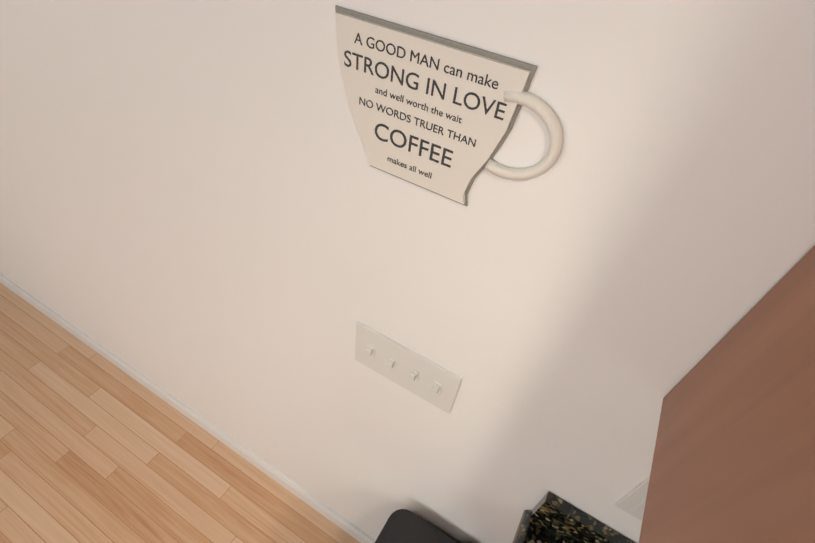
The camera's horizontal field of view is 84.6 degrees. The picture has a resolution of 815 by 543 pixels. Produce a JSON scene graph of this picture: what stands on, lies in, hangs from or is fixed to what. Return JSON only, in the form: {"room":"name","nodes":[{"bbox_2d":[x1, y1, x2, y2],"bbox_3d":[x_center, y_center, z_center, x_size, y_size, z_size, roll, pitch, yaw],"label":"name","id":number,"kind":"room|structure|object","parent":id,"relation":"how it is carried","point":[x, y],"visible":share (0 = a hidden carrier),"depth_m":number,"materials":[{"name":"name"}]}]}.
{"room":"kitchen","nodes":[
{"label":"kitchen","id":0,"kind":"room"},
{"bbox_2d":[0,283,359,542],"bbox_3d":[-3.226,3.142,-1.030,9.200,0.050,9.000,26,47,17],"label":"floor","id":1,"kind":"structure","parent":0,"point":[95,447],"depth_m":1.71,"materials":[{"name":"beige wood"}]},
{"bbox_2d":[375,509,457,542],"bbox_3d":[-0.095,0.987,1.148,0.303,0.635,0.506,26,47,17],"label":"step trash can","id":2,"kind":"object","parent":1,"relation":"on","point":[404,526],"visible":1,"depth_m":1.08,"materials":[{"name":"black plastic"}]},
{"bbox_3d":[2.233,2.174,0.129,0.912,0.876,0.912,26,47,17],"label":"base cabinet","id":3,"kind":"object","parent":1,"relation":"on","visible":0},
{"bbox_2d":[512,491,634,542],"bbox_3d":[1.396,1.350,0.250,3.113,0.344,0.658,26,47,17],"label":"countertop","id":4,"kind":"structure","parent":3,"relation":"on","point":[549,517],"depth_m":0.75,"materials":[{"name":"black stone"}]},
{"bbox_2d":[0,0,814,542],"bbox_3d":[-0.196,-0.521,0.466,10.450,3.700,0.150,26,47,17],"label":"wall","id":5,"kind":"structure","parent":0,"point":[208,212],"depth_m":0.65,"materials":[{"name":"white paint"}]},
{"bbox_2d":[0,273,375,542],"bbox_3d":[-2.514,-0.213,2.386,5.600,0.085,0.014,26,47,17],"label":"baseboard","id":6,"kind":"structure","parent":5,"relation":"attached to","point":[326,511],"depth_m":1.76,"materials":[{"name":"white wood"}]},
{"bbox_2d":[355,321,461,413],"bbox_3d":[-0.009,0.176,0.801,0.208,0.115,0.016,26,47,17],"label":"switch plate","id":7,"kind":"object","parent":5,"relation":"attached to","point":[426,379],"visible":1,"depth_m":0.79,"materials":[{"name":"white plastic"}]},
{"bbox_2d":[335,5,562,205],"bbox_3d":[0.030,-0.159,0.485,0.269,0.170,0.013,26,47,17],"label":"sign plaque","id":8,"kind":"object","parent":5,"relation":"attached to","point":[436,114],"visible":1,"depth_m":0.47,"materials":[{"name":"white wood"}]},
{"bbox_2d":[615,476,649,520],"bbox_3d":[0.368,0.348,0.667,0.070,0.115,0.008,26,47,17],"label":"outlet plate","id":9,"kind":"object","parent":5,"relation":"attached to","point":[632,502],"visible":0.29,"depth_m":0.68,"materials":[{"name":"white plastic"}]},
{"bbox_2d":[639,245,814,542],"bbox_3d":[0.795,0.212,-0.022,1.214,0.812,0.322,26,47,17],"label":"upper cabinet","id":10,"kind":"object","parent":5,"relation":"attached to","point":[733,461],"visible":1,"depth_m":0.32,"materials":[{"name":"brown wood"}]}
]}

